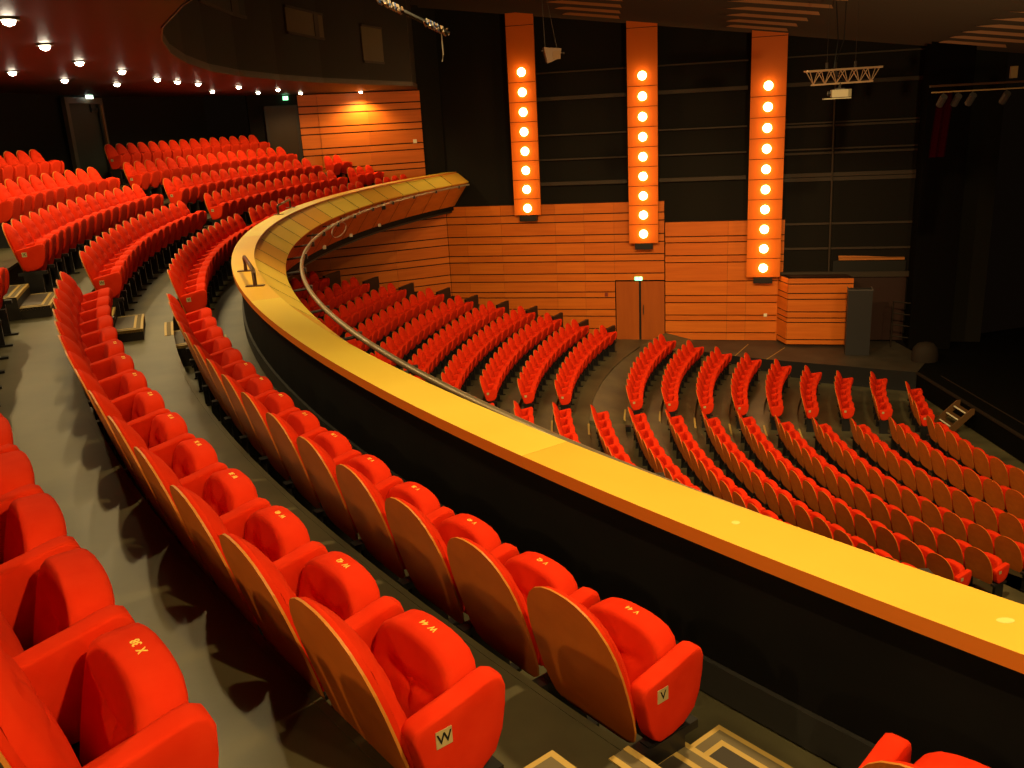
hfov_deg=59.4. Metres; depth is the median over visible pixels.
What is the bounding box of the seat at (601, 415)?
[590,405,609,438]
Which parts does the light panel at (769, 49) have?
bulb, bulb, bulb, bulb, bulb, bulb, bulb, bulb, bulb, bulb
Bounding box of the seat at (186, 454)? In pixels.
[107,416,217,535]
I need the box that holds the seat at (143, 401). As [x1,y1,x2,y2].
[74,369,164,468]
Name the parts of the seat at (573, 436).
backrest, armrest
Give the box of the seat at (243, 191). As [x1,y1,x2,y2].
[239,185,263,208]
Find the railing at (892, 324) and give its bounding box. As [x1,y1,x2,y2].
[890,301,910,346]
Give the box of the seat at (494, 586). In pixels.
[447,537,577,676]
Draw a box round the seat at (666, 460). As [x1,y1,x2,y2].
[648,448,671,472]
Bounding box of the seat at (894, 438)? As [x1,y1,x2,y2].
[888,417,910,449]
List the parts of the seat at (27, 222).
backrest, armrest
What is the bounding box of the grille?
[553,51,560,58]
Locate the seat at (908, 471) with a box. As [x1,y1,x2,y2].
[899,460,927,489]
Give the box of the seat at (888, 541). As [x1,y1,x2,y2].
[876,526,909,561]
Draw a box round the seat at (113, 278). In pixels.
[79,251,126,316]
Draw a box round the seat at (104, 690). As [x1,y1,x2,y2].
[0,605,218,767]
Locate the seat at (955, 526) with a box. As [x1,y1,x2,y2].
[943,512,974,541]
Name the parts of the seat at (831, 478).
backrest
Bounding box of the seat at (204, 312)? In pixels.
[166,293,211,367]
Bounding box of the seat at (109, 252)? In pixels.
[96,236,142,296]
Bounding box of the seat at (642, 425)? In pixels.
[630,415,649,448]
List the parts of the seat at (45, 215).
backrest, armrest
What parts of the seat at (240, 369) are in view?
backrest, armrest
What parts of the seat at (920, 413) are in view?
backrest, armrest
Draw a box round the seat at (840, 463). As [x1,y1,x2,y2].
[833,441,856,474]
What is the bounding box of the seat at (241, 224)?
[234,213,258,228]
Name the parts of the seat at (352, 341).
backrest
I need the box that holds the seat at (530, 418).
[513,408,533,421]
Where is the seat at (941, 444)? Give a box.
[935,423,958,456]
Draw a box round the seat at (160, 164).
[155,158,182,182]
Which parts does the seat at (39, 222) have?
backrest, armrest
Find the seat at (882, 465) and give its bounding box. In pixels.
[875,442,899,475]
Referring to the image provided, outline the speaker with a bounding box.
[541,2,563,62]
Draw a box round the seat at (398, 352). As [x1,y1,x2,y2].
[380,342,401,368]
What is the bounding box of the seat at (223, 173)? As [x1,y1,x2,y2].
[219,169,243,190]
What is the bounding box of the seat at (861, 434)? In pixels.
[856,426,878,457]
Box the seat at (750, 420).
[736,410,755,442]
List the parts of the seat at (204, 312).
backrest, armrest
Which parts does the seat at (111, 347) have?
backrest, armrest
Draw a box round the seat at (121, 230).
[116,224,157,278]
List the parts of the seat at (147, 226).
backrest, armrest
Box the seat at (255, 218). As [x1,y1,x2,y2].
[249,207,271,223]
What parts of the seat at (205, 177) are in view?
backrest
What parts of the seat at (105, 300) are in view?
backrest, armrest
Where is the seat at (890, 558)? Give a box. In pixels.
[885,557,915,567]
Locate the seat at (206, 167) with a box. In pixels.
[186,155,211,177]
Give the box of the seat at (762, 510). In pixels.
[747,503,778,518]
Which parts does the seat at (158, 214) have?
backrest, armrest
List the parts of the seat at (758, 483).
backrest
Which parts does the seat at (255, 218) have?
backrest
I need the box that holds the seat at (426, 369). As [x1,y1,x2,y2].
[408,360,428,381]
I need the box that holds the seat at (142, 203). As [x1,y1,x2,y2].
[113,188,146,218]
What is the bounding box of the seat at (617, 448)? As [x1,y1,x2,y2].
[601,437,623,453]
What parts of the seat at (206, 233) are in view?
backrest, armrest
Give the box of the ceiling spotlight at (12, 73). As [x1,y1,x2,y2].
[5,71,18,75]
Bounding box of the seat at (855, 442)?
[849,418,870,449]
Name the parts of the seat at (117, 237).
backrest, armrest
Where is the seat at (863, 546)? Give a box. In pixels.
[857,543,892,557]
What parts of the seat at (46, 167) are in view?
backrest, armrest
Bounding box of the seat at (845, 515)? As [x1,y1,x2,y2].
[835,502,866,535]
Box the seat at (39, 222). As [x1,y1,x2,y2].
[29,211,79,273]
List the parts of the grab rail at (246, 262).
foot plate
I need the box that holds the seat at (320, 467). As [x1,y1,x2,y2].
[297,436,391,552]
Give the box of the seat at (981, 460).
[972,449,999,477]
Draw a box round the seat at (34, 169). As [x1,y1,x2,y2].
[3,151,40,182]
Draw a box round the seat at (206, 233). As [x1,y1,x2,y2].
[202,229,232,275]
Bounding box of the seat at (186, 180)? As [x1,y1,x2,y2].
[182,175,208,213]
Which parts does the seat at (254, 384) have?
backrest, armrest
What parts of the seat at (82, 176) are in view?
backrest, armrest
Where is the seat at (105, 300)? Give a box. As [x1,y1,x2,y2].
[56,279,111,312]
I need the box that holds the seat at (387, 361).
[370,353,391,364]
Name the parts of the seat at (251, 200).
backrest, armrest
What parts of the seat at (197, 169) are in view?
backrest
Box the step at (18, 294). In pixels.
[3,284,30,320]
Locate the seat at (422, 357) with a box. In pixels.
[417,348,437,376]
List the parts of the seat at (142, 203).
backrest, armrest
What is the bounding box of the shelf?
[838,256,904,259]
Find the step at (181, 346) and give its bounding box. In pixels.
[174,330,191,366]
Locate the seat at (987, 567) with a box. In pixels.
[963,546,1009,596]
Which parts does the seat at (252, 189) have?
backrest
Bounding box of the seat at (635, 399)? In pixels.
[626,385,643,414]
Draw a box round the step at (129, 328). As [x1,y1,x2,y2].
[115,314,145,341]
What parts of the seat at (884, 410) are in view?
backrest, armrest, armrest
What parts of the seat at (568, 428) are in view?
backrest, armrest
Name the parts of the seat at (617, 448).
armrest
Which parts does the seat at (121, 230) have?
backrest, armrest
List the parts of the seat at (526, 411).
backrest, armrest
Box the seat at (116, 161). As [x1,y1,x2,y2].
[104,144,134,184]
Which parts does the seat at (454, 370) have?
backrest, armrest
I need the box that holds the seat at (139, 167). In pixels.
[134,161,165,199]
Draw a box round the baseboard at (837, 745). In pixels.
[242,299,912,767]
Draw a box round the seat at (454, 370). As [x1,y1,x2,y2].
[448,360,469,391]
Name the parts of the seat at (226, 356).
backrest, armrest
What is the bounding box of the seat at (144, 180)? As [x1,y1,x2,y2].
[123,162,153,195]
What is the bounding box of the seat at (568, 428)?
[554,417,574,433]
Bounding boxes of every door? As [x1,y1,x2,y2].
[60,97,112,178]
[263,105,302,163]
[616,281,664,339]
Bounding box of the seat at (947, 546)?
[937,534,970,565]
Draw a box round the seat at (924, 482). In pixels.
[914,470,943,500]
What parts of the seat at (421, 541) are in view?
backrest, armrest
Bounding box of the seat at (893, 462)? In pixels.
[886,451,912,481]
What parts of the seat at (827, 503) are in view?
backrest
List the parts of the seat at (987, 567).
armrest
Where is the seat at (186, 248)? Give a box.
[182,244,219,297]
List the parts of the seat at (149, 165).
backrest, armrest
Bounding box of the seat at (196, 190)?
[172,176,200,212]
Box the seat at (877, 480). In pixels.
[868,469,896,499]
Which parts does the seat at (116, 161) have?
backrest, armrest, armrest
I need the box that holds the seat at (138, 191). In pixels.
[132,184,163,212]
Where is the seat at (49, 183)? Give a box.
[41,173,78,205]
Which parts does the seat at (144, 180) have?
backrest, armrest, armrest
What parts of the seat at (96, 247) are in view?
backrest, armrest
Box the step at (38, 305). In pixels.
[19,292,55,319]
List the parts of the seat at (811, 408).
backrest, armrest, armrest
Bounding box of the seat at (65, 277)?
[59,271,114,319]
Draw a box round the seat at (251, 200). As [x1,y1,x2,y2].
[230,187,255,223]
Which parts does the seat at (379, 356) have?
backrest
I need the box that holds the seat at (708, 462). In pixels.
[689,450,713,486]
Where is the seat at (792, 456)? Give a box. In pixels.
[785,431,807,464]
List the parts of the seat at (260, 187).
backrest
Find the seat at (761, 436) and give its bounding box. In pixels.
[745,425,766,458]
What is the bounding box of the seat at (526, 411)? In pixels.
[513,400,532,416]
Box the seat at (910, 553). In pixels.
[899,539,934,568]
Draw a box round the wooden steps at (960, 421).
[934,400,974,430]
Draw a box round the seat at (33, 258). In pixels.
[2,223,54,293]
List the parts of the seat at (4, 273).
armrest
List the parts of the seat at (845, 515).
backrest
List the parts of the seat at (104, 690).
backrest, armrest, armrest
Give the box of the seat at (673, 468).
[655,458,680,477]
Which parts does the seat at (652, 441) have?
armrest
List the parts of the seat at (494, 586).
backrest, armrest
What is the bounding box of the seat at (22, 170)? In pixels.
[0,155,28,184]
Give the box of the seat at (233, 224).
[227,216,253,232]
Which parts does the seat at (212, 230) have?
backrest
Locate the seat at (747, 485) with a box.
[740,462,765,497]
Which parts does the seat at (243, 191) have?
backrest, armrest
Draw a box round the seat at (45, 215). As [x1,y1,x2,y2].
[38,208,83,268]
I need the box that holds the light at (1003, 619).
[996,617,1014,622]
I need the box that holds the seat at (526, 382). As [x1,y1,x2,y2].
[519,372,538,403]
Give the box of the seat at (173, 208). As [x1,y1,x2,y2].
[169,203,199,240]
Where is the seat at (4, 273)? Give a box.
[0,267,18,335]
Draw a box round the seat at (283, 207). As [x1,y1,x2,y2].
[278,198,288,210]
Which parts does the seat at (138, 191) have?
backrest, armrest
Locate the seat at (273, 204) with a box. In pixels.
[270,200,286,213]
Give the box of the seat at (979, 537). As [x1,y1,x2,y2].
[967,523,1000,553]
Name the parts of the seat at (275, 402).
backrest, armrest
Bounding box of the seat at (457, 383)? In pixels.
[441,372,461,388]
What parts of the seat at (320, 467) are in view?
backrest, armrest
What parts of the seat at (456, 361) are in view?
backrest, armrest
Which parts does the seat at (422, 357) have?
backrest, armrest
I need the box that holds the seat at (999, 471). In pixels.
[990,458,1013,487]
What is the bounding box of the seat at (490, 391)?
[479,375,499,407]
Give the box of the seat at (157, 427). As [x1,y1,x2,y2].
[88,390,187,499]
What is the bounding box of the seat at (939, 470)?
[930,450,957,479]
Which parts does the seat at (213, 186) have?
backrest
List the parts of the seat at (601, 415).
backrest, armrest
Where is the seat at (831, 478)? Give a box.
[824,466,850,497]
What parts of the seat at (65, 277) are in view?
backrest, armrest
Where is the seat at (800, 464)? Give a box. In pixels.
[793,439,815,473]
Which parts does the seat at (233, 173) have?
backrest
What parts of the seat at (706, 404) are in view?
backrest, armrest, armrest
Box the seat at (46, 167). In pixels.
[16,150,52,179]
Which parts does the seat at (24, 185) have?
backrest, armrest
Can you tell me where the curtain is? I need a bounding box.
[928,90,954,157]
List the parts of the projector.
casing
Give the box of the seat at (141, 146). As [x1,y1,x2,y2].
[137,142,164,165]
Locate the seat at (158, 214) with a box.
[153,208,185,253]
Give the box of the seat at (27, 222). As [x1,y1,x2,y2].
[20,215,72,279]
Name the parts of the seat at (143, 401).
backrest, armrest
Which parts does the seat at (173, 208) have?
backrest, armrest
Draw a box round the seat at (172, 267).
[169,264,207,301]
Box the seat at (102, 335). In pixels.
[52,308,117,348]
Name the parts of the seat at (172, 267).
backrest, armrest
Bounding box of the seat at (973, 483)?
[962,469,989,499]
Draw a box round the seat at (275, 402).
[221,374,294,472]
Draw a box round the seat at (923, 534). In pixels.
[913,521,945,552]
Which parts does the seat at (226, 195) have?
backrest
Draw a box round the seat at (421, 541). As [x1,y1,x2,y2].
[385,497,500,625]
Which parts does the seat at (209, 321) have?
backrest, armrest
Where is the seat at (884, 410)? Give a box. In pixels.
[873,395,892,433]
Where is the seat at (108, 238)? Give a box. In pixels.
[102,232,146,290]
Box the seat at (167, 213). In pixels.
[161,206,192,244]
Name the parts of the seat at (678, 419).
armrest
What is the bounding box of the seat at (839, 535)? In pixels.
[833,530,867,547]
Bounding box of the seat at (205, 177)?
[201,172,226,195]
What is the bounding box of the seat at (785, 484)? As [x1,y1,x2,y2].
[777,460,803,494]
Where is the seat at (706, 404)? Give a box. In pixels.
[696,389,713,427]
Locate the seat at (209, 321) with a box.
[168,302,216,379]
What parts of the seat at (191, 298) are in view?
backrest, armrest, armrest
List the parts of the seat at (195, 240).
backrest, armrest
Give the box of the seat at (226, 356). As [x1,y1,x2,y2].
[184,332,242,420]
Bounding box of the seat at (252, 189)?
[247,183,271,206]
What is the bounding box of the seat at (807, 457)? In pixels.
[802,448,825,478]
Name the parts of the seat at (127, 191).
backrest, armrest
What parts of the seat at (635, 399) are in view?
backrest, armrest, armrest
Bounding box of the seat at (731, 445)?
[715,435,737,469]
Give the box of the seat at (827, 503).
[818,491,847,523]
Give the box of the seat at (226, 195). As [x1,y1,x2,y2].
[221,189,249,225]
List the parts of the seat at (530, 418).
backrest, armrest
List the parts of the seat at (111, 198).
backrest, armrest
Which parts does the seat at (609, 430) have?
armrest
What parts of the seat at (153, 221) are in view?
backrest, armrest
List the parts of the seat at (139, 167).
backrest, armrest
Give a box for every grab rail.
[237,255,264,286]
[273,199,294,214]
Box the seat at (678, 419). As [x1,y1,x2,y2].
[665,409,683,441]
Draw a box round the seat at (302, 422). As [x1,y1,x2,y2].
[241,392,320,496]
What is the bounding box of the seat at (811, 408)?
[801,394,818,431]
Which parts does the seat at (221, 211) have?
backrest, armrest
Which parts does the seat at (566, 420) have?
backrest, armrest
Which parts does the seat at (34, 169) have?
backrest, armrest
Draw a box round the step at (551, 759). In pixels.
[524,750,575,767]
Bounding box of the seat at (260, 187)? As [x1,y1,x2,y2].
[256,182,279,203]
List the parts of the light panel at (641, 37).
bulb, bulb, bulb, bulb, bulb, bulb, bulb, bulb, bulb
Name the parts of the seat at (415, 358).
backrest, armrest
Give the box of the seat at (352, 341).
[345,332,367,352]
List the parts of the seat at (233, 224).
backrest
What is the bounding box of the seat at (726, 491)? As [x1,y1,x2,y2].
[719,480,747,503]
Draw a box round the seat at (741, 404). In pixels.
[731,391,748,428]
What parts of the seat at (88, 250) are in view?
backrest, armrest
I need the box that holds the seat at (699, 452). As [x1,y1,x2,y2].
[682,441,705,476]
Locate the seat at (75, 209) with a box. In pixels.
[66,199,105,242]
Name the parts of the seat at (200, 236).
backrest, armrest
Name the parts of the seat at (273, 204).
backrest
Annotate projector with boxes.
[822,83,851,99]
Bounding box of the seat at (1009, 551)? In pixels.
[993,536,1023,590]
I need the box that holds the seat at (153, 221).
[145,211,179,258]
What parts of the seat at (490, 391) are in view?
backrest, armrest, armrest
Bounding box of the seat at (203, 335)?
[172,311,222,391]
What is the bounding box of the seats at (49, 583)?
[0,135,924,656]
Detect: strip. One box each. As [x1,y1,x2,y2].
[164,321,173,335]
[609,746,660,767]
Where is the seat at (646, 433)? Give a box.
[633,422,653,456]
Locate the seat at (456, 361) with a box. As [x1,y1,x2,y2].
[452,354,472,385]
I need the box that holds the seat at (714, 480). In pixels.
[708,470,734,498]
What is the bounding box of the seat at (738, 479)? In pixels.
[730,452,754,487]
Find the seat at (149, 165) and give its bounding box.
[145,160,172,198]
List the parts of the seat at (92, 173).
backrest, armrest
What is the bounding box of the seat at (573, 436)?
[557,426,577,440]
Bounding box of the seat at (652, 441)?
[637,430,658,465]
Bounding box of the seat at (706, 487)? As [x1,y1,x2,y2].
[698,460,723,494]
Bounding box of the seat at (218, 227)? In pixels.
[214,222,243,239]
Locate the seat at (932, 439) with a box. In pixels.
[926,415,948,448]
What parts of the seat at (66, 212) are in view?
backrest, armrest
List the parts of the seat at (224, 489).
backrest, armrest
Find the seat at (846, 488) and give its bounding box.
[838,476,865,507]
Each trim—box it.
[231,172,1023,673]
[832,259,905,271]
[916,372,1023,439]
[941,376,1023,424]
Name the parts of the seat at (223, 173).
backrest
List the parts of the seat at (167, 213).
backrest, armrest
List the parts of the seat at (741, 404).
backrest, armrest, armrest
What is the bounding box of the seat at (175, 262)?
[171,258,212,316]
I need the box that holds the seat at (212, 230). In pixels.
[208,225,238,256]
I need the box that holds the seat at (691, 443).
[676,433,698,467]
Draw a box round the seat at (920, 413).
[913,400,934,439]
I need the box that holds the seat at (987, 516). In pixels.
[974,501,1003,532]
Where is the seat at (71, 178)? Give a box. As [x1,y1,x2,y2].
[64,170,99,200]
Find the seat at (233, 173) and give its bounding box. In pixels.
[228,168,252,189]
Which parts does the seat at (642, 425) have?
armrest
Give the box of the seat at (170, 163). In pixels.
[166,157,192,180]
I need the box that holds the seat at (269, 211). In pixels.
[263,203,282,215]
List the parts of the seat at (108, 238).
backrest, armrest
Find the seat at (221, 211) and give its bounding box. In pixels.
[204,193,230,224]
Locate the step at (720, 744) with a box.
[691,725,792,767]
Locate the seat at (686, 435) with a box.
[671,424,692,458]
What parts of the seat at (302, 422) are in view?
backrest, armrest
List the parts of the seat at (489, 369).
backrest, armrest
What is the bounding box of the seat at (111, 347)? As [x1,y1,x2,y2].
[54,321,124,419]
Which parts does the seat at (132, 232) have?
backrest, armrest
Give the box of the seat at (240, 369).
[193,345,256,436]
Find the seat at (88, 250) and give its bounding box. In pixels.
[84,245,133,310]
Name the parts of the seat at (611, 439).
armrest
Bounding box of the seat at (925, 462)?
[917,441,943,475]
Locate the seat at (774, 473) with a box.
[767,451,791,485]
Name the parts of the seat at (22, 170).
backrest, armrest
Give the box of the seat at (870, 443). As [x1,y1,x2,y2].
[865,434,888,466]
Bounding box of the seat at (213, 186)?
[191,173,217,196]
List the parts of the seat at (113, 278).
backrest, armrest, armrest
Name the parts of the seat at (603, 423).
backrest, armrest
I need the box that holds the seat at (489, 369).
[486,363,505,394]
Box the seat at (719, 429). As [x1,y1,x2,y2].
[705,419,724,451]
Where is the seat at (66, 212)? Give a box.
[57,202,97,246]
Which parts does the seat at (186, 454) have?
backrest, armrest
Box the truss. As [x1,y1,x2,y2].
[803,1,882,86]
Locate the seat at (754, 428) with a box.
[740,417,760,450]
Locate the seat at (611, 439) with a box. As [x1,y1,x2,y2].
[597,428,618,453]
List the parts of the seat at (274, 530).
backrest, armrest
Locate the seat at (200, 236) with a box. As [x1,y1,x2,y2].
[197,232,231,280]
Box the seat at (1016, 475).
[1009,467,1023,494]
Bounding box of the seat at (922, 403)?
[909,393,927,424]
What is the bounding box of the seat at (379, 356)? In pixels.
[375,351,396,367]
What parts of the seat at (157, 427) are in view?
backrest, armrest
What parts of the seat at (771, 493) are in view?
backrest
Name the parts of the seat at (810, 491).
backrest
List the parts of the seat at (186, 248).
backrest, armrest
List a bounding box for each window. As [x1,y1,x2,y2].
[198,0,246,18]
[283,4,324,39]
[360,24,384,63]
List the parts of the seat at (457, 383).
backrest, armrest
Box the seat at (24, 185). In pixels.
[17,177,56,210]
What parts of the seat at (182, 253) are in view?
backrest, armrest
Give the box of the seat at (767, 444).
[751,433,773,467]
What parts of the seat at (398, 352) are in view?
backrest, armrest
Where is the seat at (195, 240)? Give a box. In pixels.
[192,236,227,285]
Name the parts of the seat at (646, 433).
armrest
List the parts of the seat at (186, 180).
backrest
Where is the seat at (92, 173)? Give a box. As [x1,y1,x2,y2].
[87,167,119,193]
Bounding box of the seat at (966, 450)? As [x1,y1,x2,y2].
[957,440,985,468]
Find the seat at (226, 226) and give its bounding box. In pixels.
[221,219,248,235]
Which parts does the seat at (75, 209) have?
backrest, armrest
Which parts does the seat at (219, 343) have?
backrest, armrest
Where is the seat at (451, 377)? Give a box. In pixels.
[444,366,464,390]
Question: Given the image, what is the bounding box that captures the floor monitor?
[911,342,937,362]
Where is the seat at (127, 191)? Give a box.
[123,186,154,215]
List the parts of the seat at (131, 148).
backrest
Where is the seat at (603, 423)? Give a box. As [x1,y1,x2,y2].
[592,412,611,446]
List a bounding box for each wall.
[0,93,208,178]
[160,0,416,87]
[242,173,1023,767]
[245,5,451,295]
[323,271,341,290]
[362,276,378,296]
[398,282,414,301]
[434,9,1008,341]
[436,287,450,304]
[447,200,784,339]
[464,295,478,310]
[496,300,509,320]
[525,306,537,321]
[551,312,562,326]
[578,319,588,338]
[606,325,615,343]
[775,274,853,345]
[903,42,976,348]
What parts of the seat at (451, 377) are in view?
backrest, armrest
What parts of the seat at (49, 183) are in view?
backrest, armrest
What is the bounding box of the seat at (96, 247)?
[90,241,137,303]
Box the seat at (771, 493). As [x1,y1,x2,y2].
[764,482,792,514]
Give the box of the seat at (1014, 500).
[1004,489,1023,519]
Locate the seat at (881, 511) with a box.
[871,498,901,529]
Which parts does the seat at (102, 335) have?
backrest, armrest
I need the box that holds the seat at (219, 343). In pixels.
[177,321,231,405]
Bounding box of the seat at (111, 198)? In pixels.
[104,190,137,221]
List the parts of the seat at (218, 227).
backrest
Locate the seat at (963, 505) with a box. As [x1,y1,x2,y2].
[952,490,980,521]
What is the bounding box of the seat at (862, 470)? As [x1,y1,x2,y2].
[855,459,881,488]
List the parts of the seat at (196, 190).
backrest, armrest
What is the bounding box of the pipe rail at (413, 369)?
[286,184,932,573]
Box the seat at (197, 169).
[176,156,202,179]
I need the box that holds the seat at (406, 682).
[289,596,504,767]
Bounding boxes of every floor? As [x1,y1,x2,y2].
[0,173,326,767]
[0,183,393,767]
[83,224,626,767]
[120,179,163,197]
[179,211,839,767]
[432,359,452,387]
[466,364,489,400]
[497,362,525,414]
[521,359,564,430]
[553,333,692,447]
[590,424,637,466]
[616,339,650,345]
[625,327,1023,469]
[661,356,707,490]
[695,364,797,526]
[729,371,901,561]
[763,377,1023,604]
[797,383,1023,592]
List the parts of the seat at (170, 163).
backrest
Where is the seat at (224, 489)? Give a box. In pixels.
[133,447,257,580]
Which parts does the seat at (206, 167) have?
backrest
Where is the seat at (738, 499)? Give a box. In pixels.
[732,491,761,508]
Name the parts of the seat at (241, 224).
backrest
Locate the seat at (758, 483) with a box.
[751,472,777,508]
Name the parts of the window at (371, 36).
frame, frame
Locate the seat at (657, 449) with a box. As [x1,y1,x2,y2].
[642,439,664,471]
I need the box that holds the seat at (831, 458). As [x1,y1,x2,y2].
[824,433,847,466]
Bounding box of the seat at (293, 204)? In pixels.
[285,196,295,208]
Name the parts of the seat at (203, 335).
backrest, armrest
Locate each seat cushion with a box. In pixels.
[0,267,4,308]
[5,197,20,222]
[12,164,24,184]
[18,194,31,218]
[24,162,36,182]
[30,192,42,214]
[35,238,48,270]
[36,161,48,179]
[41,189,53,210]
[42,234,55,263]
[48,160,60,178]
[50,229,62,258]
[52,187,64,208]
[57,225,70,253]
[63,185,74,205]
[65,222,78,248]
[74,183,85,202]
[74,218,85,243]
[80,623,188,765]
[82,215,93,239]
[85,181,95,200]
[90,212,101,235]
[95,179,106,195]
[96,296,109,307]
[96,306,110,317]
[96,316,112,330]
[97,288,109,297]
[99,209,110,231]
[99,328,117,343]
[103,340,124,358]
[105,177,116,193]
[107,206,118,228]
[109,355,133,376]
[111,266,122,297]
[114,260,125,290]
[116,203,126,224]
[119,153,130,168]
[119,255,129,283]
[119,371,146,396]
[123,250,134,277]
[124,201,134,221]
[128,245,139,271]
[130,152,140,166]
[131,390,164,420]
[133,199,143,218]
[134,241,144,265]
[139,172,149,189]
[140,236,150,260]
[141,151,150,165]
[141,196,151,215]
[146,233,156,256]
[149,170,159,188]
[149,412,187,447]
[151,150,161,165]
[151,194,160,212]
[152,229,162,251]
[159,169,169,186]
[159,225,168,247]
[162,150,171,163]
[166,222,175,243]
[170,167,179,182]
[172,438,217,478]
[173,219,182,239]
[179,187,188,204]
[180,166,189,180]
[180,216,189,236]
[187,213,196,232]
[188,186,197,203]
[189,165,199,179]
[195,211,203,229]
[196,277,205,283]
[196,283,205,290]
[197,184,206,201]
[197,271,206,277]
[198,308,211,319]
[199,266,208,272]
[200,163,208,177]
[201,317,216,329]
[202,261,210,284]
[204,468,257,515]
[205,256,214,280]
[206,182,214,196]
[206,327,222,340]
[209,251,217,274]
[212,337,231,352]
[213,247,221,269]
[214,180,223,195]
[217,243,225,264]
[219,202,228,219]
[221,349,242,366]
[222,239,230,260]
[223,179,232,192]
[227,200,236,217]
[227,236,235,256]
[232,362,256,380]
[233,177,241,190]
[233,232,241,239]
[236,198,244,214]
[239,229,246,234]
[241,176,250,189]
[244,196,252,212]
[245,505,309,561]
[246,376,272,395]
[252,194,260,208]
[261,192,269,206]
[264,392,294,413]
[269,190,277,203]
[286,410,320,435]
[298,551,379,619]
[314,431,352,458]
[347,454,391,484]
[357,341,364,350]
[373,609,475,718]
[386,482,439,569]
[393,349,399,365]
[425,362,431,373]
[429,356,435,371]
[438,513,500,613]
[454,380,460,387]
[457,374,463,386]
[461,368,466,384]
[465,362,470,378]
[492,383,498,400]
[498,371,503,387]
[504,551,577,665]
[526,408,532,414]
[527,416,533,421]
[564,410,570,416]
[565,417,572,424]
[567,425,574,432]
[570,433,577,440]
[588,597,675,684]
[602,412,609,419]
[603,420,611,427]
[606,428,614,435]
[609,436,618,444]
[614,445,623,453]
[620,454,630,461]
[639,415,646,421]
[641,422,649,429]
[644,430,653,437]
[649,438,658,446]
[654,447,664,455]
[661,456,671,464]
[669,465,680,474]
[676,417,683,423]
[678,424,687,431]
[678,475,690,484]
[683,432,692,439]
[688,440,698,448]
[695,449,705,457]
[702,458,713,466]
[707,397,713,402]
[711,467,723,476]
[712,419,720,425]
[716,426,724,433]
[721,434,730,441]
[722,477,734,486]
[727,442,737,450]
[732,488,747,496]
[734,451,745,458]
[741,398,747,404]
[743,460,754,468]
[746,498,761,508]
[747,418,755,424]
[751,425,760,432]
[753,469,765,491]
[757,433,766,440]
[761,510,778,518]
[763,441,773,448]
[763,479,777,487]
[771,450,781,457]
[777,490,792,513]
[780,458,791,466]
[785,423,794,429]
[790,468,803,475]
[791,431,800,437]
[792,500,807,525]
[797,438,807,445]
[802,477,816,500]
[805,447,815,453]
[809,512,825,520]
[810,401,817,407]
[815,455,825,462]
[816,487,830,511]
[823,425,831,431]
[824,464,837,485]
[829,433,838,439]
[829,523,845,534]
[832,498,847,523]
[837,441,847,447]
[837,474,850,496]
[846,402,853,407]
[846,449,856,455]
[850,509,866,535]
[850,536,867,547]
[851,484,865,506]
[856,458,868,478]
[861,426,870,432]
[868,467,881,488]
[868,494,883,518]
[869,433,878,439]
[870,520,886,547]
[874,549,892,557]
[877,441,888,460]
[882,476,896,498]
[883,403,891,408]
[886,504,901,529]
[888,450,899,469]
[893,532,909,560]
[899,458,912,479]
[899,486,912,509]
[901,425,910,431]
[907,516,921,541]
[910,432,919,438]
[913,467,927,489]
[913,751,989,767]
[917,496,930,520]
[918,545,934,561]
[919,402,927,407]
[922,408,932,414]
[929,477,943,499]
[931,527,945,541]
[938,507,950,531]
[940,424,948,429]
[944,457,957,478]
[945,558,964,576]
[948,431,958,450]
[948,487,961,510]
[955,539,970,555]
[960,466,971,488]
[961,518,974,530]
[969,497,980,521]
[979,476,989,498]
[984,552,1002,568]
[986,529,1000,544]
[992,507,1003,532]
[1000,485,1010,509]
[1005,465,1013,487]
[1015,541,1023,567]
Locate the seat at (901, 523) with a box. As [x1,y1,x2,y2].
[891,509,921,541]
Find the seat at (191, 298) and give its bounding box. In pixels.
[167,269,207,313]
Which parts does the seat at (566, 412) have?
backrest, armrest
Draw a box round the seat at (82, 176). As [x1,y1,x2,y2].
[76,168,109,195]
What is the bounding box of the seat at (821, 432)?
[817,425,838,457]
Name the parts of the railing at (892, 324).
post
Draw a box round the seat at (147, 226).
[138,214,172,263]
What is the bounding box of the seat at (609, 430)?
[594,420,614,451]
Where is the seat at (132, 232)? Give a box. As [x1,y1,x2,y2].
[123,221,163,273]
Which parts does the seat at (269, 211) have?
backrest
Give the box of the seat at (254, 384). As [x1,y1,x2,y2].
[206,359,272,453]
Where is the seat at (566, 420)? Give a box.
[553,410,572,425]
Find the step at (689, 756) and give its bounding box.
[658,742,726,767]
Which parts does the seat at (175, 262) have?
backrest, armrest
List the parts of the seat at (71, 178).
backrest, armrest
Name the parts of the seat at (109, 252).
backrest, armrest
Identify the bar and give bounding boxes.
[376,0,449,61]
[929,66,1023,107]
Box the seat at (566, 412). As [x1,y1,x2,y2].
[552,402,570,417]
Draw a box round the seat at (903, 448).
[896,425,919,457]
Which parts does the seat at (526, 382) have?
backrest, armrest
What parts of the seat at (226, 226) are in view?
backrest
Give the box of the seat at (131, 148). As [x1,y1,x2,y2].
[126,143,153,165]
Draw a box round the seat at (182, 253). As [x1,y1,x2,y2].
[178,249,216,303]
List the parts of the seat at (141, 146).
backrest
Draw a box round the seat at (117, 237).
[109,228,151,284]
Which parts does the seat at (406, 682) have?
backrest, armrest, row plate, armrest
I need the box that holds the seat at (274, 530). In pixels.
[169,485,309,635]
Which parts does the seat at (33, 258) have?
backrest, armrest, armrest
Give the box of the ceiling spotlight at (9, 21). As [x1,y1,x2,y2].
[0,16,19,26]
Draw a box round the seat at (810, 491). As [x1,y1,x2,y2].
[802,480,830,512]
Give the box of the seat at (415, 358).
[412,354,432,383]

